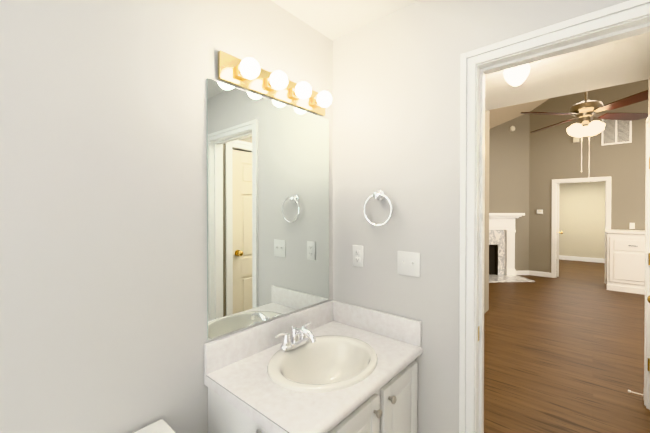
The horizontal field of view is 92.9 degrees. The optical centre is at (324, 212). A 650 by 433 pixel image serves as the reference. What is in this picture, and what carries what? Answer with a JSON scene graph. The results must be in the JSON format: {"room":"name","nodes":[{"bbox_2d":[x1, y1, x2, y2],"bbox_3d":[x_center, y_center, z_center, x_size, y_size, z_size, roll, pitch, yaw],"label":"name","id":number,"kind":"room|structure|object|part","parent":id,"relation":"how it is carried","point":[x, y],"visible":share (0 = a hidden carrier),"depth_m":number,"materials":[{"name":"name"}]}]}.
{"room":"bathroom","nodes":[
{"label":"bathroom","id":0,"kind":"room"},
{"bbox_2d":[0,0,332,432],"bbox_3d":[-0.849,0.148,0.853,0.121,2.600,2.830,0,1,41],"label":"wall","id":1,"kind":"structure","parent":0,"point":[103,216],"depth_m":1.04,"materials":[{"name":"white paint"}]},
{"bbox_3d":[-0.221,-0.016,1.488,0.006,1.026,0.735,0,1,41],"label":"mirror","id":2,"kind":"part","parent":1,"relation":"part of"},
{"bbox_2d":[218,51,331,115],"bbox_3d":[-0.173,-0.595,1.442,0.132,0.110,0.641,0,1,41],"label":"sconce","id":3,"kind":"object","parent":1,"relation":"attached to","point":[250,74],"visible":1,"depth_m":1.38,"materials":[{"name":"gold metal"}]},
{"bbox_3d":[-0.304,-0.585,1.252,0.080,0.080,0.080,0,1,41],"label":"vanity light bulb","id":4,"kind":"part","parent":3,"relation":"part of","materials":[{"name":"white glass"}]},
{"bbox_3d":[-0.204,-0.586,1.368,0.080,0.080,0.080,0,1,41],"label":"vanity light bulb","id":5,"kind":"part","parent":3,"relation":"part of","materials":[{"name":"white glass"}]},
{"bbox_3d":[-0.104,-0.587,1.483,0.080,0.080,0.080,0,1,41],"label":"vanity light bulb","id":6,"kind":"part","parent":3,"relation":"part of","materials":[{"name":"white glass"}]},
{"bbox_3d":[-0.004,-0.588,1.599,0.080,0.080,0.080,0,1,41],"label":"vanity light bulb","id":7,"kind":"part","parent":3,"relation":"part of","materials":[{"name":"white glass"}]},
{"bbox_2d":[271,0,649,128],"bbox_3d":[2.558,-2.419,2.523,6.402,2.828,9.615,0,1,41],"label":"ceiling","id":8,"kind":"structure","parent":0,"point":[619,62],"depth_m":2.08,"materials":[{"name":"white paint"}]},
{"bbox_2d":[503,64,529,85],"bbox_3d":[1.267,-0.920,2.042,0.152,0.162,0.152,0,1,41],"label":"light","id":9,"kind":"object","parent":8,"relation":"attached to","point":[516,76],"visible":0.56,"depth_m":2.00,"materials":[{"name":"white glass"}]},
{"bbox_2d":[521,90,647,182],"bbox_3d":[2.730,-0.985,3.235,1.083,1.355,1.083,0,1,41],"label":"ceiling fan","id":10,"kind":"object","parent":8,"relation":"hanging from","point":[585,111],"visible":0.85,"depth_m":3.18,"materials":[{"name":"brown wood"}]},
{"bbox_2d":[333,0,628,432],"bbox_3d":[0.692,0.144,1.314,1.615,2.600,0.115,0,1,41],"label":"wall","id":11,"kind":"structure","parent":0,"point":[396,107],"depth_m":1.46,"materials":[{"name":"white paint"}]},
{"bbox_2d":[353,245,362,266],"bbox_3d":[0.178,0.235,1.679,0.070,0.115,0.008,0,1,41],"label":"outlet","id":12,"kind":"object","parent":11,"relation":"attached to","point":[357,255],"visible":1,"depth_m":1.68,"materials":[{"name":"white plastic"}]},
{"bbox_2d":[364,190,392,225],"bbox_3d":[0.275,-0.024,1.564,0.167,0.182,0.050,0,1,41],"label":"towel ring","id":13,"kind":"object","parent":11,"relation":"attached to","point":[379,195],"visible":0.96,"depth_m":1.56,"materials":[{"name":"silver metal"}]},
{"bbox_2d":[397,251,419,276],"bbox_3d":[0.398,0.245,1.482,0.116,0.115,0.016,0,1,41],"label":"double light switch","id":14,"kind":"object","parent":11,"relation":"attached to","point":[408,263],"visible":1,"depth_m":1.48,"materials":[{"name":"white plastic"}]},
{"bbox_2d":[459,0,649,432],"bbox_3d":[0.905,0.387,1.130,0.746,2.118,0.151,0,1,41],"label":"door frame","id":15,"kind":"structure","parent":11,"relation":"attached to","point":[624,20],"depth_m":1.29,"materials":[{"name":"white wood"}]},
{"bbox_2d":[484,110,489,313],"bbox_3d":[1.217,-0.670,3.235,0.115,4.200,3.485,0,1,41],"label":"wall","id":16,"kind":"structure","parent":0,"point":[486,260],"depth_m":4.42,"materials":[{"name":"beige paint"}]},
{"bbox_2d":[489,114,529,270],"bbox_3d":[3.393,-0.897,6.938,2.670,4.600,0.115,0,0,-4],"label":"wall","id":17,"kind":"structure","parent":0,"point":[508,171],"depth_m":6.94,"materials":[{"name":"beige paint"}]},
{"bbox_2d":[484,259,649,432],"bbox_3d":[4.512,1.449,4.805,6.402,0.060,10.150,0,1,41],"label":"floor","id":18,"kind":"structure","parent":0,"point":[564,352],"depth_m":3.09,"materials":[{"name":"brown wood"}]},
{"bbox_2d":[489,213,534,282],"bbox_3d":[3.416,0.706,6.561,1.900,1.400,0.658,0,0,-4],"label":"fireplace","id":19,"kind":"object","parent":18,"relation":"on","point":[502,231],"visible":0.5,"depth_m":6.82,"materials":[{"name":"white wood"}]},
{"bbox_2d":[605,229,644,294],"bbox_3d":[5.809,0.871,5.492,1.218,1.085,0.672,0,1,41],"label":"base cabinet","id":20,"kind":"object","parent":18,"relation":"on","point":[625,260],"visible":1,"depth_m":5.49,"materials":[{"name":"white paint"}]},
{"bbox_2d":[559,181,604,258],"bbox_3d":[7.486,0.089,8.857,4.400,2.600,0.115,0,1,41],"label":"wall","id":21,"kind":"structure","parent":0,"point":[582,216],"depth_m":8.86,"materials":[{"name":"beige paint"}]},
{"bbox_2d":[559,255,604,262],"bbox_3d":[7.482,1.328,8.785,4.300,0.122,0.013,0,1,41],"label":"baseboard","id":22,"kind":"structure","parent":21,"relation":"attached to","point":[586,259],"depth_m":8.86,"materials":[{"name":"white wood"}]},
{"bbox_2d":[529,79,647,272],"bbox_3d":[6.324,-1.287,5.553,4.440,5.400,0.115,0,1,41],"label":"wall","id":23,"kind":"structure","parent":0,"point":[554,152],"depth_m":6.38,"materials":[{"name":"beige paint"}]},
{"bbox_2d":[516,270,550,276],"bbox_3d":[4.562,1.353,6.828,0.706,0.102,0.296,0,1,41],"label":"baseboard","id":24,"kind":"structure","parent":23,"relation":"attached to","point":[534,273],"depth_m":6.91,"materials":[{"name":"white wood"}]},
{"bbox_2d":[557,184,562,276],"bbox_3d":[5.300,0.374,7.057,0.181,2.031,0.789,0,1,41],"label":"door","id":25,"kind":"structure","parent":23,"relation":"in","point":[558,232],"depth_m":6.73,"materials":[{"name":"white paint"}]},
{"bbox_2d":[573,137,578,142],"bbox_3d":[5.217,-1.518,6.411,0.100,0.110,0.034,0,1,41],"label":"door chime","id":26,"kind":"object","parent":23,"relation":"attached to","point":[575,139],"visible":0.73,"depth_m":6.41,"materials":[{"name":"beige plastic"}]},
{"bbox_2d":[551,176,610,283],"bbox_3d":[5.310,0.344,6.431,0.947,2.126,0.136,0,1,41],"label":"door frame","id":27,"kind":"structure","parent":23,"relation":"attached to","point":[607,180],"depth_m":6.58,"materials":[{"name":"white wood"}]},
{"bbox_2d":[601,119,631,145],"bbox_3d":[5.682,-1.620,6.023,0.430,0.560,0.012,0,1,41],"label":"air vent","id":28,"kind":"object","parent":23,"relation":"in","point":[616,132],"visible":0.79,"depth_m":6.02,"materials":[{"name":"white"}]},
{"bbox_2d":[630,223,634,228],"bbox_3d":[5.857,0.248,5.888,0.070,0.115,0.008,0,1,41],"label":"electrical outlet","id":29,"kind":"object","parent":23,"relation":"attached to","point":[632,225],"visible":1,"depth_m":5.88,"materials":[{"name":"white plastic"}]},
{"bbox_2d":[648,78,649,115],"bbox_3d":[1.883,0.142,1.605,0.115,2.600,1.885,0,1,41],"label":"wall","id":30,"kind":"structure","parent":0,"point":[648,96],"depth_m":2.31,"materials":[{"name":"beige paint"}]},
{"bbox_2d":[644,115,649,409],"bbox_3d":[1.878,0.378,1.612,0.133,2.129,1.751,0,1,41],"label":"door frame","id":31,"kind":"structure","parent":30,"relation":"attached to","point":[647,309],"depth_m":2.27,"materials":[{"name":"white wood"}]},
{"bbox_2d":[647,157,649,407],"bbox_3d":[2.131,0.412,2.002,0.108,2.031,0.690,0,1,41],"label":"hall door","id":32,"kind":"structure","parent":30,"relation":"in","point":[648,298],"depth_m":2.24,"materials":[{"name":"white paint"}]},
{"bbox_3d":[-0.203,1.481,0.379,1.500,0.060,2.715,0,1,41],"label":"floor","id":33,"kind":"structure","parent":0,"visible":0},
{"bbox_2d":[133,419,175,432],"bbox_3d":[-0.456,1.083,0.665,0.720,0.732,0.490,0,1,41],"label":"toilet","id":34,"kind":"object","parent":33,"relation":"on","point":[161,426],"visible":0.98,"depth_m":1.02,"materials":[{"name":"white ceramic"}]},
{"bbox_2d":[204,300,422,432],"bbox_3d":[-0.021,0.977,1.303,0.557,0.935,0.842,0,1,41],"label":"bathroom vanity","id":35,"kind":"object","parent":33,"relation":"on","point":[332,366],"visible":1,"depth_m":1.27,"materials":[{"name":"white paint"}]}
]}

